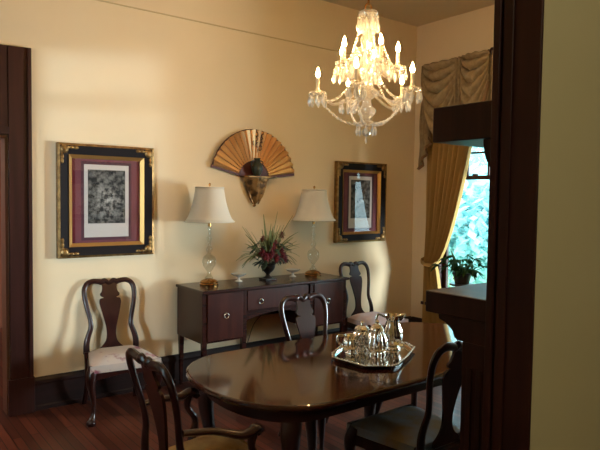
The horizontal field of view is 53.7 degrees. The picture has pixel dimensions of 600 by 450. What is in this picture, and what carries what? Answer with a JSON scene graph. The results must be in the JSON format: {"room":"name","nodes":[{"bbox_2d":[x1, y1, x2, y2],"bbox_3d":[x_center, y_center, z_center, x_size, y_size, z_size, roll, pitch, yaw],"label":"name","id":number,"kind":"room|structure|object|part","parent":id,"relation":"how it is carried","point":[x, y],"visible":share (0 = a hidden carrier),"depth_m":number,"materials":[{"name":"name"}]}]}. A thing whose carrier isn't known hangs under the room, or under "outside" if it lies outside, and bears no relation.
{"room":"dining room","nodes":[
{"label":"dining room","id":0,"kind":"room"},
{"bbox_2d":[0,148,1,327],"bbox_3d":[-4.452,-0.574,6.994,4.500,3.775,0.150,-1,3,-38],"label":"wall","id":1,"kind":"structure","parent":0,"point":[0,148],"depth_m":7.48,"materials":[{"name":"brown wood"}]},
{"bbox_2d":[0,0,416,376],"bbox_3d":[-0.966,-0.457,5.519,6.120,3.775,0.150,-1,3,-38],"label":"wall","id":2,"kind":"structure","parent":0,"point":[103,73],"depth_m":5.45,"materials":[{"name":"beige paint"}]},
{"bbox_2d":[0,134,9,414],"bbox_3d":[-2.644,0.396,4.272,0.970,2.140,0.150,-1,3,-38],"label":"trim","id":3,"kind":"structure","parent":2,"relation":"attached to","point":[3,138],"depth_m":4.53,"materials":[{"name":"brown wood"}]},
{"bbox_2d":[0,44,34,416],"bbox_3d":[-2.583,0.069,4.171,1.325,2.804,0.055,-1,3,-38],"label":"trim","id":4,"kind":"structure","parent":2,"relation":"attached to","point":[15,62],"depth_m":4.50,"materials":[{"name":"brown wood"}]},
{"bbox_2d":[56,142,153,258],"bbox_3d":[-1.592,-0.198,4.906,0.800,0.915,0.067,-1,3,-38],"label":"framed picture","id":5,"kind":"object","parent":2,"relation":"attached to","point":[105,193],"visible":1,"depth_m":4.89,"materials":[{"name":"black paint"}]},
{"bbox_2d":[35,316,410,410],"bbox_3d":[-0.361,1.289,5.972,4.370,0.260,0.028,-1,3,-38],"label":"baseboard","id":6,"kind":"structure","parent":2,"relation":"attached to","point":[61,389],"depth_m":4.98,"materials":[{"name":"brown wood"}]},
{"bbox_2d":[211,129,294,178],"bbox_3d":[-0.434,-0.684,5.771,0.968,0.491,0.050,-1,3,-38],"label":"folding fan","id":7,"kind":"object","parent":2,"relation":"attached to","point":[239,149],"visible":0.92,"depth_m":5.75,"materials":[{"name":"gold metal"}]},
{"bbox_2d":[96,0,416,68],"bbox_3d":[-0.899,-1.845,5.392,5.820,0.013,0.011,-1,3,-38],"label":"trim","id":8,"kind":"structure","parent":2,"relation":"attached to","point":[96,0],"depth_m":5.57,"materials":[{"name":"brown paint"}]},
{"bbox_2d":[241,176,276,206],"bbox_3d":[-0.403,-0.324,5.768,0.331,0.300,0.150,-1,3,-38],"label":"shelf","id":9,"kind":"object","parent":2,"relation":"attached to","point":[255,186],"visible":1,"depth_m":5.75,"materials":[{"name":"gold metal"}]},
{"bbox_2d":[251,158,262,175],"bbox_3d":[-0.415,-0.560,5.744,0.110,0.172,0.110,1,3,7],"label":"bud vase","id":10,"kind":"object","parent":9,"relation":"on","point":[257,167],"visible":0.94,"depth_m":5.71,"materials":[{"name":"black ceramic"}]},
{"bbox_2d":[333,161,386,242],"bbox_3d":[0.689,-0.255,6.662,0.755,0.890,0.067,-1,3,-38],"label":"framed picture","id":11,"kind":"object","parent":2,"relation":"attached to","point":[359,187],"visible":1,"depth_m":6.66,"materials":[{"name":"black paint"}]},
{"bbox_2d":[0,328,460,449],"bbox_3d":[-0.160,1.626,2.877,9.200,0.120,12.600,-1,3,-38],"label":"floor","id":12,"kind":"structure","parent":0,"point":[118,426],"depth_m":4.41,"materials":[{"name":"brown wood"}]},
{"bbox_2d":[81,277,162,426],"bbox_3d":[-1.448,0.962,4.703,0.583,1.019,0.608,-1,3,-31],"label":"dining chair","id":13,"kind":"object","parent":12,"relation":"on","point":[109,360],"visible":0.82,"depth_m":4.76,"materials":[{"name":"brown wood"}]},
{"bbox_3d":[-1.728,1.239,4.791,0.055,0.450,0.114,-1,3,-31],"label":"leg","id":14,"kind":"part","parent":13,"relation":"part of","materials":[{"name":"brown wood"}]},
{"bbox_3d":[-1.534,1.260,4.369,0.077,0.450,0.100,1,3,4],"label":"leg","id":15,"kind":"part","parent":13,"relation":"part of","materials":[{"name":"brown wood"}]},
{"bbox_3d":[-1.566,0.737,4.896,0.446,0.591,0.135,-1,3,-31],"label":"frame","id":16,"kind":"part","parent":13,"relation":"part of","materials":[{"name":"brown wood"}]},
{"bbox_3d":[-1.424,1.100,4.666,0.530,0.060,0.474,-1,3,-31],"label":"seat rail","id":17,"kind":"part","parent":13,"relation":"part of","materials":[{"name":"brown wood"}]},
{"bbox_3d":[-1.414,1.030,4.646,0.531,0.102,0.448,-1,3,-31],"label":"seat","id":18,"kind":"part","parent":13,"relation":"part of","materials":[{"name":"beige fabric"}]},
{"bbox_3d":[-1.108,1.254,4.622,0.100,0.450,0.077,2,3,24],"label":"leg","id":19,"kind":"part","parent":13,"relation":"part of","materials":[{"name":"brown wood"}]},
{"bbox_2d":[125,347,264,449],"bbox_3d":[-0.464,1.069,2.807,0.605,1.008,0.672,-1,3,-38],"label":"armchair","id":20,"kind":"object","parent":12,"relation":"on","point":[212,438],"visible":1,"depth_m":2.66,"materials":[{"name":"brown wood"}]},
{"bbox_3d":[-0.648,0.860,2.653,0.132,0.580,0.486,-1,3,-38],"label":"frame","id":21,"kind":"part","parent":20,"relation":"part of","materials":[{"name":"brown wood"}]},
{"bbox_3d":[-0.657,0.876,2.995,0.079,0.074,0.365,3,4,41],"label":"arm","id":22,"kind":"part","parent":20,"relation":"part of","materials":[{"name":"brown wood"}]},
{"bbox_3d":[-0.411,1.127,2.851,0.448,0.102,0.580,-1,3,-38],"label":"seat","id":23,"kind":"part","parent":20,"relation":"part of","materials":[{"name":"beige fabric"}]},
{"bbox_3d":[-0.321,0.901,2.559,0.365,0.074,0.079,-1,3,-26],"label":"arm","id":24,"kind":"part","parent":20,"relation":"part of","materials":[{"name":"brown wood"}]},
{"bbox_2d":[176,273,348,384],"bbox_3d":[-0.316,0.980,5.635,1.640,0.910,0.512,-1,3,-38],"label":"sideboard","id":25,"kind":"object","parent":12,"relation":"on","point":[206,315],"visible":0.75,"depth_m":5.28,"materials":[{"name":"brown wood"}]},
{"bbox_3d":[-1.072,1.189,5.343,0.044,0.500,0.044,-1,3,-38],"label":"leg","id":26,"kind":"part","parent":25,"relation":"part of","materials":[{"name":"brown wood"}]},
{"bbox_3d":[-0.814,1.208,5.010,0.044,0.500,0.044,-1,3,-38],"label":"leg","id":27,"kind":"part","parent":25,"relation":"part of","materials":[{"name":"brown wood"}]},
{"bbox_2d":[184,183,234,285],"bbox_3d":[-0.805,0.080,5.269,0.448,0.907,0.448,-1,3,-38],"label":"table lamp","id":28,"kind":"object","parent":25,"relation":"on","point":[209,205],"visible":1,"depth_m":5.13,"materials":[{"name":"white fabric"}]},
{"bbox_3d":[-0.801,-0.181,5.256,0.439,0.302,0.439,-1,3,-38],"label":"lamp shade","id":29,"kind":"part","parent":28,"relation":"part of","materials":[{"name":"beige fabric"}]},
{"bbox_3d":[-0.804,-0.031,5.263,0.448,0.012,0.448,-1,3,-38],"label":"shade trim","id":30,"kind":"part","parent":28,"relation":"part of","materials":[{"name":"beige fabric"}]},
{"bbox_3d":[-0.644,0.781,5.096,0.350,0.400,0.030,-1,3,-38],"label":"cabinet door","id":31,"kind":"part","parent":25,"relation":"part of","materials":[{"name":"brown wood"}]},
{"bbox_2d":[231,273,245,281],"bbox_3d":[-0.571,0.489,5.517,0.143,0.074,0.146,-1,3,-38],"label":"compote","id":32,"kind":"object","parent":25,"relation":"on","point":[238,275],"visible":1,"depth_m":5.50,"materials":[{"name":"beige"}]},
{"bbox_2d":[231,273,245,276],"bbox_3d":[-0.570,0.467,5.516,0.143,0.030,0.146,-1,3,-38],"label":"bowl","id":33,"kind":"object","parent":32,"relation":"on","point":[234,274],"depth_m":5.49,"materials":[{"name":"beige"}]},
{"bbox_3d":[-0.505,1.201,5.248,0.044,0.500,0.044,-1,3,-38],"label":"leg","id":34,"kind":"part","parent":25,"relation":"part of","materials":[{"name":"brown wood"}]},
{"bbox_2d":[236,212,299,280],"bbox_3d":[-0.278,0.199,5.594,0.766,0.651,0.415,-1,3,-38],"label":"flower arrangement","id":35,"kind":"object","parent":25,"relation":"on","point":[271,252],"visible":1,"depth_m":5.58,"materials":[{"name":"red plant"}]},
{"bbox_3d":[-0.344,0.251,5.504,0.092,0.096,0.045,-1,3,-38],"label":"flower","id":36,"kind":"part","parent":35,"relation":"part of","materials":[{"name":"red plant"}]},
{"bbox_3d":[-0.305,0.302,5.510,0.112,0.113,0.053,-1,3,-38],"label":"flower","id":37,"kind":"part","parent":35,"relation":"part of","materials":[{"name":"red plant"}]},
{"bbox_3d":[-0.261,0.268,5.518,0.098,0.105,0.049,-1,3,-38],"label":"flower","id":38,"kind":"part","parent":35,"relation":"part of","materials":[{"name":"red plant"}]},
{"bbox_3d":[-0.210,0.316,5.560,0.100,0.099,0.047,-1,3,-38],"label":"flower","id":39,"kind":"part","parent":35,"relation":"part of","materials":[{"name":"red plant"}]},
{"bbox_3d":[-0.157,0.299,5.624,0.103,0.105,0.049,-1,3,-38],"label":"flower","id":40,"kind":"part","parent":35,"relation":"part of","materials":[{"name":"red plant"}]},
{"bbox_3d":[-0.200,0.661,5.459,0.686,0.177,0.030,-1,3,-38],"label":"drawer","id":41,"kind":"part","parent":25,"relation":"part of","materials":[{"name":"brown wood"}]},
{"bbox_2d":[286,268,299,276],"bbox_3d":[-0.072,0.478,5.901,0.143,0.074,0.146,-1,3,-38],"label":"compote","id":42,"kind":"object","parent":25,"relation":"on","point":[292,270],"visible":1,"depth_m":5.89,"materials":[{"name":"beige"}]},
{"bbox_2d":[286,268,299,271],"bbox_3d":[-0.071,0.456,5.900,0.143,0.030,0.146,-1,3,-38],"label":"bowl","id":43,"kind":"object","parent":42,"relation":"on","point":[290,269],"depth_m":5.89,"materials":[{"name":"beige"}]},
{"bbox_2d":[292,186,335,276],"bbox_3d":[0.138,0.059,5.995,0.448,0.907,0.448,-1,3,-38],"label":"table lamp","id":44,"kind":"object","parent":25,"relation":"on","point":[313,206],"visible":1,"depth_m":5.85,"materials":[{"name":"white fabric"}]},
{"bbox_3d":[0.141,-0.202,5.982,0.439,0.302,0.439,-1,3,-38],"label":"lamp shade","id":45,"kind":"part","parent":44,"relation":"part of","materials":[{"name":"beige fabric"}]},
{"bbox_3d":[0.143,-0.352,5.975,0.260,0.012,0.260,-1,3,-38],"label":"shade trim","id":46,"kind":"part","parent":44,"relation":"part of","materials":[{"name":"beige fabric"}]},
{"bbox_3d":[0.139,-0.052,5.989,0.448,0.012,0.448,-1,3,-38],"label":"shade trim","id":47,"kind":"part","parent":44,"relation":"part of","materials":[{"name":"beige fabric"}]},
{"bbox_3d":[0.164,1.161,6.295,0.044,0.500,0.044,-1,3,-38],"label":"leg","id":48,"kind":"part","parent":25,"relation":"part of","materials":[{"name":"brown wood"}]},
{"bbox_3d":[0.275,0.760,5.803,0.370,0.400,0.030,-1,3,-38],"label":"cabinet door","id":49,"kind":"part","parent":25,"relation":"part of","materials":[{"name":"brown wood"}]},
{"bbox_3d":[0.421,1.181,5.961,0.044,0.500,0.044,-1,3,-38],"label":"leg","id":50,"kind":"part","parent":25,"relation":"part of","materials":[{"name":"brown wood"}]},
{"bbox_2d":[186,322,462,449],"bbox_3d":[0.417,1.163,3.656,2.280,0.755,1.070,-1,3,-38],"label":"dining table","id":51,"kind":"object","parent":12,"relation":"on","point":[292,383],"visible":0.59,"depth_m":3.17,"materials":[{"name":"red wood"}]},
{"bbox_3d":[-0.530,1.183,3.391,0.111,0.712,0.110,-1,3,-38],"label":"leg","id":52,"kind":"part","parent":51,"relation":"part of","materials":[{"name":"red wood"}]},
{"bbox_3d":[-0.047,1.214,2.862,0.111,0.712,0.110,-1,3,-38],"label":"leg","id":53,"kind":"part","parent":51,"relation":"part of","materials":[{"name":"red wood"}]},
{"bbox_3d":[0.058,1.192,3.405,0.103,0.707,0.101,-1,3,-38],"label":"leg","id":54,"kind":"part","parent":51,"relation":"part of","materials":[{"name":"red wood"}]},
{"bbox_3d":[0.433,1.184,3.681,0.103,0.707,0.101,-1,3,-38],"label":"leg","id":55,"kind":"part","parent":51,"relation":"part of","materials":[{"name":"red wood"}]},
{"bbox_2d":[331,341,414,368],"bbox_3d":[0.437,0.773,3.583,0.444,0.030,0.636,2,3,21],"label":"tray","id":56,"kind":"object","parent":51,"relation":"on","point":[362,359],"visible":0.79,"depth_m":3.50,"materials":[{"name":"silver metal"}]},
{"bbox_2d":[336,333,361,354],"bbox_3d":[0.298,0.717,3.595,0.118,0.121,0.113,-2,4,-42],"label":"jug","id":57,"kind":"object","parent":56,"relation":"on","point":[350,343],"visible":1,"depth_m":3.57,"materials":[{"name":"silver metal"}]},
{"bbox_3d":[0.245,0.699,3.596,0.052,0.077,0.010,1,3,0],"label":"handle","id":58,"kind":"part","parent":57,"relation":"part of","materials":[{"name":"silver metal"}]},
{"bbox_2d":[353,321,369,350],"bbox_3d":[0.391,0.684,3.676,0.119,0.182,0.138,-2,4,-41],"label":"sugar bowl","id":59,"kind":"object","parent":56,"relation":"on","point":[362,329],"visible":0.77,"depth_m":3.65,"materials":[{"name":"silver metal"}]},
{"bbox_3d":[0.384,0.620,3.682,0.095,0.054,0.092,1,3,-5],"label":"lid","id":60,"kind":"part","parent":59,"relation":"part of","materials":[{"name":"silver metal"}]},
{"bbox_2d":[365,320,387,355],"bbox_3d":[0.464,0.675,3.590,0.147,0.210,0.178,3,3,40],"label":"teapot","id":61,"kind":"object","parent":56,"relation":"on","point":[376,343],"visible":1,"depth_m":3.54,"materials":[{"name":"silver metal"}]},
{"bbox_3d":[0.466,0.601,3.579,0.088,0.060,0.085,1,3,1],"label":"lid","id":62,"kind":"part","parent":61,"relation":"part of","materials":[{"name":"silver metal"}]},
{"bbox_3d":[0.464,0.686,3.510,0.010,0.106,0.066,1,3,1],"label":"handle","id":63,"kind":"part","parent":61,"relation":"part of","materials":[{"name":"silver metal"}]},
{"bbox_2d":[375,313,405,350],"bbox_3d":[0.569,0.662,3.712,0.141,0.228,0.148,3,4,45],"label":"water pitcher","id":64,"kind":"object","parent":56,"relation":"on","point":[393,331],"visible":0.81,"depth_m":3.68,"materials":[{"name":"silver metal"}]},
{"bbox_3d":[0.503,0.627,3.710,0.068,0.150,0.010,1,3,-3],"label":"handle","id":65,"kind":"part","parent":64,"relation":"part of","materials":[{"name":"silver metal"}]},
{"bbox_3d":[0.633,0.576,3.715,0.060,0.054,0.044,1,3,-3],"label":"spout","id":66,"kind":"part","parent":64,"relation":"part of","materials":[{"name":"silver metal"}]},
{"bbox_3d":[0.859,1.153,4.461,0.111,0.712,0.110,-1,3,-38],"label":"leg","id":67,"kind":"part","parent":51,"relation":"part of","materials":[{"name":"red wood"}]},
{"bbox_2d":[278,292,382,449],"bbox_3d":[0.181,1.019,4.146,0.583,1.002,0.603,-1,3,-38],"label":"dining chair","id":68,"kind":"object","parent":12,"relation":"on","point":[305,322],"visible":0.31,"depth_m":4.30,"materials":[{"name":"wood"}]},
{"bbox_3d":[0.040,0.794,4.323,0.446,0.574,0.130,-1,3,-38],"label":"frame","id":69,"kind":"part","parent":68,"relation":"part of","materials":[{"name":"brown wood"}]},
{"bbox_3d":[0.136,1.308,3.807,0.077,0.450,0.100,1,3,-3],"label":"leg","id":70,"kind":"part","parent":68,"relation":"part of","materials":[{"name":"brown wood"}]},
{"bbox_3d":[0.528,1.300,4.109,0.100,0.450,0.077,2,3,17],"label":"leg","id":71,"kind":"part","parent":68,"relation":"part of","materials":[{"name":"brown wood"}]},
{"bbox_2d":[339,261,407,330],"bbox_3d":[0.747,0.919,6.268,0.583,1.019,0.608,-1,3,-38],"label":"dining chair","id":72,"kind":"object","parent":12,"relation":"on","point":[358,315],"visible":0.61,"depth_m":6.39,"materials":[{"name":"wood"}]},
{"bbox_3d":[0.461,1.198,6.322,0.055,0.450,0.114,-1,3,-38],"label":"leg","id":73,"kind":"part","parent":72,"relation":"part of","materials":[{"name":"brown wood"}]},
{"bbox_3d":[0.776,1.058,6.234,0.530,0.060,0.474,-1,3,-38],"label":"seat rail","id":74,"kind":"part","parent":72,"relation":"part of","materials":[{"name":"brown wood"}]},
{"bbox_3d":[0.606,0.695,6.445,0.446,0.591,0.135,-1,3,-38],"label":"frame","id":75,"kind":"part","parent":72,"relation":"part of","materials":[{"name":"brown wood"}]},
{"bbox_3d":[0.789,0.987,6.216,0.531,0.102,0.448,-1,3,-38],"label":"seat","id":76,"kind":"part","parent":72,"relation":"part of","materials":[{"name":"fabric"}]},
{"bbox_2d":[344,340,463,449],"bbox_3d":[0.646,1.067,3.248,0.583,1.002,0.603,-1,3,-38],"label":"dining chair","id":77,"kind":"object","parent":12,"relation":"on","point":[407,427],"visible":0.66,"depth_m":3.11,"materials":[{"name":"brown wood"}]},
{"bbox_3d":[0.291,1.334,3.311,0.100,0.450,0.077,2,3,17],"label":"leg","id":78,"kind":"part","parent":77,"relation":"part of","materials":[{"name":"brown wood"}]},
{"bbox_3d":[0.605,1.120,3.304,0.531,0.102,0.448,-1,3,-38],"label":"seat","id":79,"kind":"part","parent":77,"relation":"part of","materials":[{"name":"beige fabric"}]},
{"bbox_3d":[0.615,1.192,3.292,0.530,0.060,0.474,-1,3,-38],"label":"seat rail","id":80,"kind":"part","parent":77,"relation":"part of","materials":[{"name":"brown wood"}]},
{"bbox_3d":[0.793,0.864,3.051,0.446,0.574,0.130,-1,3,-38],"label":"frame","id":81,"kind":"part","parent":77,"relation":"part of","materials":[{"name":"brown wood"}]},
{"bbox_2d":[426,100,491,449],"bbox_3d":[1.191,0.583,2.568,1.600,2.030,0.324,-1,3,-38],"label":"fireplace mantel","id":82,"kind":"object","parent":12,"relation":"on","point":[462,308],"visible":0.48,"depth_m":2.05,"materials":[{"name":"brown wood"}]},
{"bbox_2d":[426,282,486,322],"bbox_3d":[1.196,0.273,2.554,1.600,0.080,0.324,-1,3,-38],"label":"mantel shelf","id":83,"kind":"object","parent":82,"relation":"attached to","point":[465,303],"depth_m":2.10,"materials":[{"name":"brown wood"}]},
{"bbox_3d":[1.211,0.354,2.535,1.580,0.080,0.269,-1,3,-38],"label":"cove moulding","id":84,"kind":"part","parent":82,"relation":"part of","materials":[{"name":"brown wood"}]},
{"bbox_2d":[433,100,491,147],"bbox_3d":[1.209,-0.368,2.518,1.600,0.125,0.309,-1,3,-38],"label":"shelf","id":85,"kind":"object","parent":82,"relation":"attached to","point":[469,124],"depth_m":2.05,"materials":[{"name":"brown wood"}]},
{"bbox_2d":[449,282,472,285],"bbox_3d":[1.749,1.030,6.446,0.410,0.793,0.410,-1,3,-38],"label":"plant stand","id":86,"kind":"object","parent":12,"relation":"on","point":[450,283],"visible":0.09,"depth_m":6.36,"materials":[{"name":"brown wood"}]},
{"bbox_2d":[429,249,486,283],"bbox_3d":[1.747,0.453,6.446,0.413,0.357,0.630,-1,3,-38],"label":"potted plant","id":87,"kind":"object","parent":86,"relation":"on","point":[462,276],"visible":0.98,"depth_m":6.35,"materials":[{"name":"green plant"}]},
{"bbox_3d":[1.755,0.574,6.425,0.212,0.118,0.212,-1,3,-38],"label":"pot","id":88,"kind":"part","parent":87,"relation":"part of","materials":[{"name":"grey ceramic"}]},
{"bbox_2d":[323,0,494,26],"bbox_3d":[-0.107,-2.264,2.696,9.200,0.120,12.600,-1,3,-38],"label":"ceiling","id":89,"kind":"structure","parent":0,"point":[416,13],"depth_m":6.45,"materials":[{"name":"beige paint"}]},
{"bbox_2d":[308,0,421,135],"bbox_3d":[0.407,-1.367,3.620,0.688,1.744,0.662,0,3,-18],"label":"chandelier","id":90,"kind":"object","parent":89,"relation":"hanging from","point":[343,59],"visible":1,"depth_m":3.60,"materials":[{"name":"clear glass"}]},
{"bbox_3d":[0.317,-0.913,3.328,0.026,0.062,0.026,-1,3,-38],"label":"flame bulb","id":91,"kind":"part","parent":90,"relation":"part of","materials":[{"name":"beige glass"}]},
{"bbox_3d":[0.411,-1.043,3.608,0.190,0.040,0.190,-1,3,-38],"label":"canopy dish","id":92,"kind":"part","parent":90,"relation":"part of","materials":[{"name":"clear glass"}]},
{"bbox_3d":[0.410,-0.966,3.611,0.152,0.645,0.152,-1,3,-38],"label":"crystal stem","id":93,"kind":"part","parent":90,"relation":"part of","materials":[{"name":"clear glass"}]},
{"bbox_3d":[0.469,-1.076,3.430,0.026,0.062,0.026,-1,3,-38],"label":"flame bulb","id":94,"kind":"part","parent":90,"relation":"part of","materials":[{"name":"beige glass"}]},
{"bbox_3d":[0.652,-0.914,3.437,0.026,0.062,0.026,-1,3,-38],"label":"flame bulb","id":95,"kind":"part","parent":90,"relation":"part of","materials":[{"name":"beige glass"}]},
{"bbox_2d":[411,5,493,323],"bbox_3d":[2.604,-0.420,5.778,0.150,3.775,3.800,-1,3,-38],"label":"wall","id":96,"kind":"structure","parent":0,"point":[469,32],"depth_m":7.02,"materials":[{"name":"beige paint"}]},
{"bbox_2d":[411,316,421,321],"bbox_3d":[2.519,1.337,5.793,0.028,0.260,3.770,-1,3,-38],"label":"baseboard","id":97,"kind":"structure","parent":96,"relation":"attached to","point":[413,319],"depth_m":7.22,"materials":[{"name":"brown wood"}]},
{"bbox_2d":[417,47,492,169],"bbox_3d":[1.718,-1.221,6.425,0.435,1.228,1.018,-1,3,-38],"label":"valance","id":98,"kind":"object","parent":96,"relation":"attached to","point":[465,79],"visible":0.86,"depth_m":6.34,"materials":[{"name":"beige fabric"}]},
{"bbox_2d":[421,151,489,304],"bbox_3d":[1.897,-0.404,6.573,0.300,2.718,1.120,-1,3,-38],"label":"window","id":99,"kind":"structure","parent":96,"relation":"in","point":[444,274],"depth_m":6.94,"materials":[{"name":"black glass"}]},
{"bbox_3d":[1.947,-0.407,6.611,0.175,2.713,1.100,-1,3,-38],"label":"frame","id":100,"kind":"part","parent":99,"relation":"part of","materials":[{"name":"wood"}]},
{"bbox_2d":[420,133,471,323],"bbox_3d":[1.688,-0.156,6.651,0.158,3.100,0.826,-1,3,-35],"label":"curtain","id":101,"kind":"object","parent":99,"relation":"hanging from","point":[447,164],"visible":0.54,"depth_m":6.76,"materials":[{"name":"gold fabric"}]},
{"bbox_3d":[1.950,0.173,6.647,0.048,1.490,0.830,-1,3,-38],"label":"sash","id":102,"kind":"part","parent":99,"relation":"part of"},
{"bbox_3d":[2.002,-1.073,6.616,0.036,1.085,0.830,-1,3,-38],"label":"sash","id":103,"kind":"part","parent":99,"relation":"part of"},
{"bbox_2d":[469,147,487,200],"bbox_3d":[5.646,-1.162,14.672,4.414,5.519,4.579,-1,3,-38],"label":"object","id":104,"kind":"object","parent":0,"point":[474,158],"visible":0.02,"depth_m":13.93,"materials":[{"name":"plant"}]},
{"bbox_2d":[530,0,599,449],"bbox_3d":[1.086,-0.271,2.122,6.720,3.775,0.144,-1,3,-38],"label":"wall","id":105,"kind":"structure","parent":0,"point":[565,403],"depth_m":1.86,"materials":[{"name":"paint"}]},
{"bbox_2d":[482,0,544,449],"bbox_3d":[-0.038,0.261,1.286,1.729,2.765,0.157,-1,3,-38],"label":"trim","id":106,"kind":"structure","parent":105,"relation":"attached to","point":[518,24],"depth_m":1.79,"materials":[{"name":"brown wood"}]},
{"label":"outside","id":107,"kind":"structure","parent":0,"visible":0},
{"bbox_3d":[7.777,1.054,27.551,34.100,0.050,46.000,-1,3,-38],"label":"ground","id":108,"kind":"structure","parent":107,"visible":0},
{"bbox_2d":[448,162,488,286],"bbox_3d":[3.261,0.246,11.526,2.915,2.939,3.006,-1,3,-38],"label":"tree","id":109,"kind":"object","parent":108,"relation":"on","point":[471,224],"visible":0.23,"depth_m":10.50,"materials":[{"name":"green plant"}]}
]}

